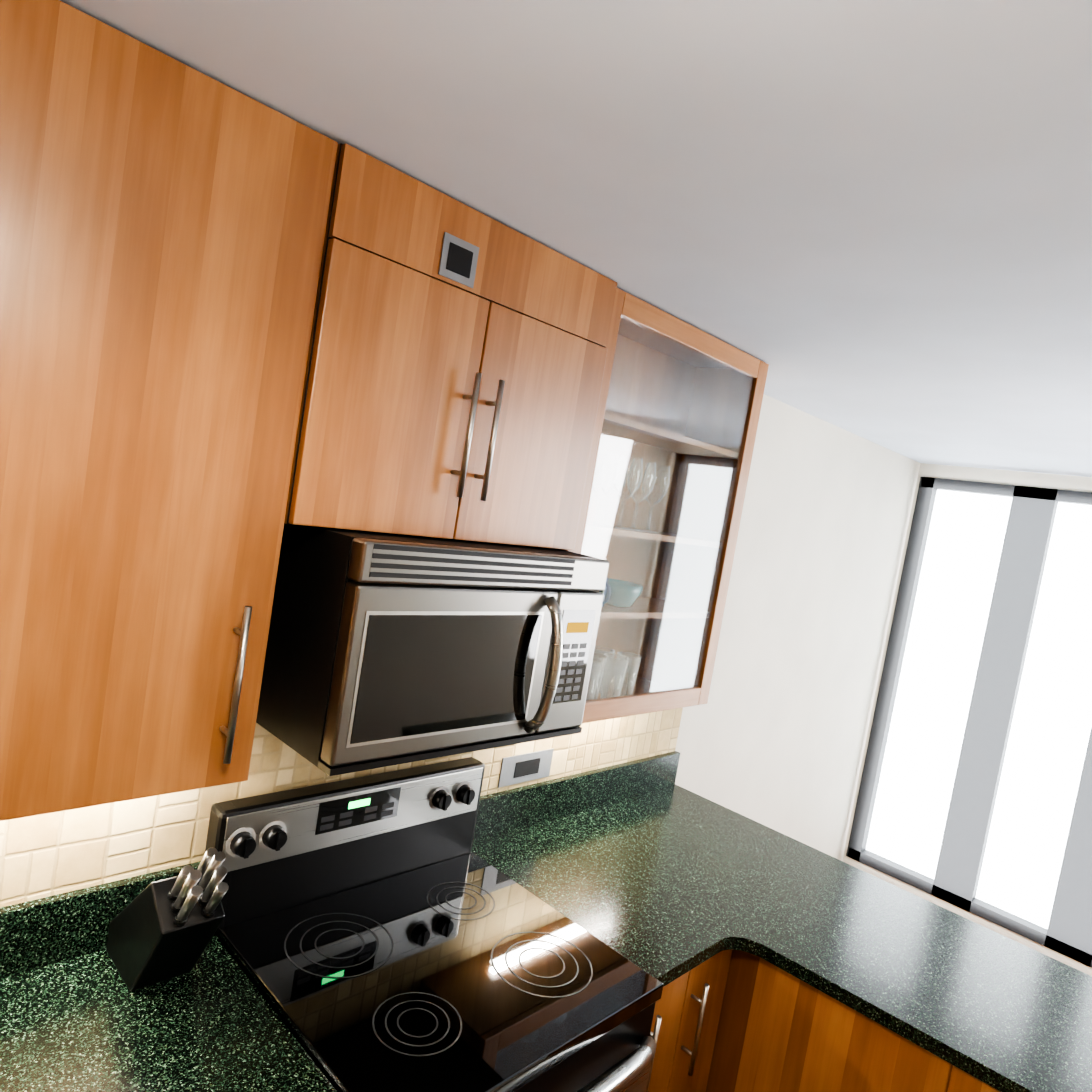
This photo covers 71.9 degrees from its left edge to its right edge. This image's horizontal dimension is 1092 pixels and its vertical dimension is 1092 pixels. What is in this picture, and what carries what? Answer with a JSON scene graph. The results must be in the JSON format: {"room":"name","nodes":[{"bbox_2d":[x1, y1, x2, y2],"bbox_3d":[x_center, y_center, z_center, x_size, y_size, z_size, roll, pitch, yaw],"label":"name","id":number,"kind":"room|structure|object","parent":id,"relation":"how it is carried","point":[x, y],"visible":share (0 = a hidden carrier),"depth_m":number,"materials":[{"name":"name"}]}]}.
{"room":"kitchen","nodes":[
{"label":"kitchen","id":0,"kind":"room"},
{"bbox_2d":[217,394,924,937],"bbox_3d":[-0.136,0.539,2.364,0.120,2.530,6.420,13,5,43],"label":"wall","id":1,"kind":"structure","parent":0,"point":[775,732],"depth_m":3.72,"materials":[{"name":"paint"}]},
{"bbox_2d":[0,0,337,820],"bbox_3d":[-0.762,-0.178,1.227,0.347,1.166,0.618,13,5,43],"label":"upper cabinet","id":2,"kind":"object","parent":1,"relation":"attached to","point":[162,224],"visible":1,"depth_m":1.17,"materials":[{"name":"brown wood"}]},
{"bbox_2d":[0,707,682,907],"bbox_3d":[-0.330,0.422,1.072,1.384,0.795,4.069,13,5,43],"label":"tile backsplash","id":3,"kind":"structure","parent":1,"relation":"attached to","point":[49,854],"depth_m":1.63,"materials":[{"name":"tile"}]},
{"bbox_2d":[498,749,553,787],"bbox_3d":[-0.063,0.706,2.406,0.005,0.096,0.232,13,5,43],"label":"electrical outlet","id":4,"kind":"object","parent":3,"relation":"attached to","point":[521,768],"visible":1,"depth_m":2.40,"materials":[{"name":"white plastic"}]},
{"bbox_2d":[284,143,616,549],"bbox_3d":[-0.236,-0.369,1.712,0.362,0.681,0.773,13,5,43],"label":"upper cabinet","id":5,"kind":"object","parent":1,"relation":"attached to","point":[434,404],"visible":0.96,"depth_m":1.54,"materials":[{"name":"brown wood"}]},
{"bbox_2d":[256,523,608,775],"bbox_3d":[-0.248,0.196,1.726,0.508,0.432,0.695,13,5,43],"label":"microwave oven","id":6,"kind":"object","parent":5,"relation":"attached to","point":[384,649],"visible":1,"depth_m":1.50,"materials":[{"name":"silver metal"}]},
{"bbox_2d":[438,232,478,287],"bbox_3d":[-0.176,-0.579,1.527,0.004,0.083,0.090,13,5,43],"label":"air vent","id":7,"kind":"object","parent":5,"relation":"attached to","point":[458,260],"visible":1,"depth_m":1.52,"materials":[{"name":"silver plastic"}]},
{"bbox_2d":[565,288,768,722],"bbox_3d":[0.256,-0.083,2.337,0.290,1.166,0.841,13,5,43],"label":"upper cabinet","id":8,"kind":"object","parent":1,"relation":"attached to","point":[681,400],"visible":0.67,"depth_m":2.48,"materials":[{"name":"brown wood"}]},
{"bbox_2d":[586,499,597,524],"bbox_3d":[0.056,-0.121,2.094,0.150,0.100,0.167,13,5,43],"label":"cup","id":9,"kind":"object","parent":8,"relation":"in","point":[591,520],"depth_m":2.09,"materials":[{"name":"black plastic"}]},
{"bbox_2d":[586,646,641,699],"bbox_3d":[0.100,0.397,2.290,0.190,0.140,0.460,13,5,43],"label":"tumblers","id":10,"kind":"object","parent":8,"relation":"in","point":[601,665],"depth_m":2.33,"materials":[{"name":"clear glass"}]},
{"bbox_2d":[599,577,642,607],"bbox_3d":[0.114,0.115,2.236,0.192,0.115,0.426,13,5,43],"label":"bowls","id":11,"kind":"object","parent":8,"relation":"in","point":[621,596],"depth_m":2.27,"materials":[{"name":"teal glass"}]},
{"bbox_2d":[591,450,669,532],"bbox_3d":[0.233,-0.165,2.315,0.188,0.215,0.363,13,5,43],"label":"glasses","id":12,"kind":"object","parent":8,"relation":"in","point":[617,475],"depth_m":2.29,"materials":[{"name":"clear glass"}]},
{"bbox_2d":[60,0,1091,476],"bbox_3d":[0.933,-0.539,1.443,2.550,0.060,6.420,13,5,43],"label":"ceiling","id":13,"kind":"structure","parent":0,"point":[870,220],"depth_m":1.17,"materials":[{"name":"paint"}]},
{"bbox_2d":[849,464,1091,975],"bbox_3d":[2.897,0.944,3.811,2.310,2.530,0.100,13,5,43],"label":"wall","id":14,"kind":"structure","parent":0,"point":[1018,478],"depth_m":4.16,"materials":[{"name":"paint"}]},
{"bbox_2d":[846,477,1091,966],"bbox_3d":[2.888,0.938,3.807,2.300,2.360,0.100,13,5,43],"label":"window panes","id":15,"kind":"structure","parent":14,"relation":"in","point":[1049,735],"depth_m":4.17,"materials":[{"name":"white glass"}]},
{"bbox_3d":[0.512,2.011,1.612,2.550,0.060,6.420,13,5,43],"label":"floor","id":16,"kind":"structure","parent":0,"visible":0},
{"bbox_2d":[204,757,662,1091],"bbox_3d":[-0.285,1.238,1.679,0.811,1.195,0.758,13,5,43],"label":"range","id":17,"kind":"object","parent":16,"relation":"on","point":[386,932],"visible":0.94,"depth_m":1.66,"materials":[{"name":"black glass"}]},
{"bbox_2d":[645,950,731,1091],"bbox_3d":[0.063,1.424,2.158,0.752,0.879,0.426,13,5,43],"label":"base cabinet","id":18,"kind":"object","parent":16,"relation":"on","point":[686,1017],"visible":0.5,"depth_m":1.93,"materials":[{"name":"brown wood"}]},
{"bbox_2d":[471,778,767,986],"bbox_3d":[0.137,0.909,2.100,0.771,0.165,0.378,13,5,43],"label":"countertop","id":19,"kind":"structure","parent":18,"relation":"on","point":[652,869],"depth_m":2.21,"materials":[{"name":"green stone"}]},
{"bbox_2d":[706,950,749,1091],"bbox_3d":[0.453,1.463,2.543,0.786,0.880,0.668,13,5,43],"label":"base cabinet","id":20,"kind":"object","parent":16,"relation":"on","point":[739,967],"depth_m":2.06,"materials":[{"name":"brown wood"}]},
{"bbox_2d":[0,861,336,1091],"bbox_3d":[-1.267,0.773,0.647,0.741,0.165,2.195,13,5,43],"label":"countertop","id":21,"kind":"structure","parent":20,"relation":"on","point":[70,1021],"depth_m":1.37,"materials":[{"name":"green stone"}]},
{"bbox_2d":[106,847,228,990],"bbox_3d":[-0.723,0.700,1.458,0.310,0.310,0.115,13,5,43],"label":"knife block","id":22,"kind":"object","parent":21,"relation":"on","point":[163,929],"visible":1,"depth_m":1.40,"materials":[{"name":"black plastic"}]},
{"bbox_2d":[560,751,1091,1091],"bbox_3d":[0.875,1.028,2.146,1.791,0.165,0.780,13,5,43],"label":"countertop","id":23,"kind":"structure","parent":20,"relation":"on","point":[1012,1016],"depth_m":2.03,"materials":[{"name":"green stone"}]},
{"bbox_2d":[726,954,941,1091],"bbox_3d":[0.898,1.565,2.111,0.472,0.880,0.668,13,5,43],"label":"base cabinet","id":24,"kind":"object","parent":16,"relation":"on","point":[779,1030],"depth_m":1.90,"materials":[{"name":"brown wood"}]},
{"bbox_2d":[938,1059,1000,1091],"bbox_3d":[1.239,1.643,1.779,0.492,0.880,0.668,13,5,43],"label":"base cabinet","id":25,"kind":"object","parent":16,"relation":"on","point":[954,1079],"depth_m":1.67,"materials":[{"name":"brown wood"}]}
]}

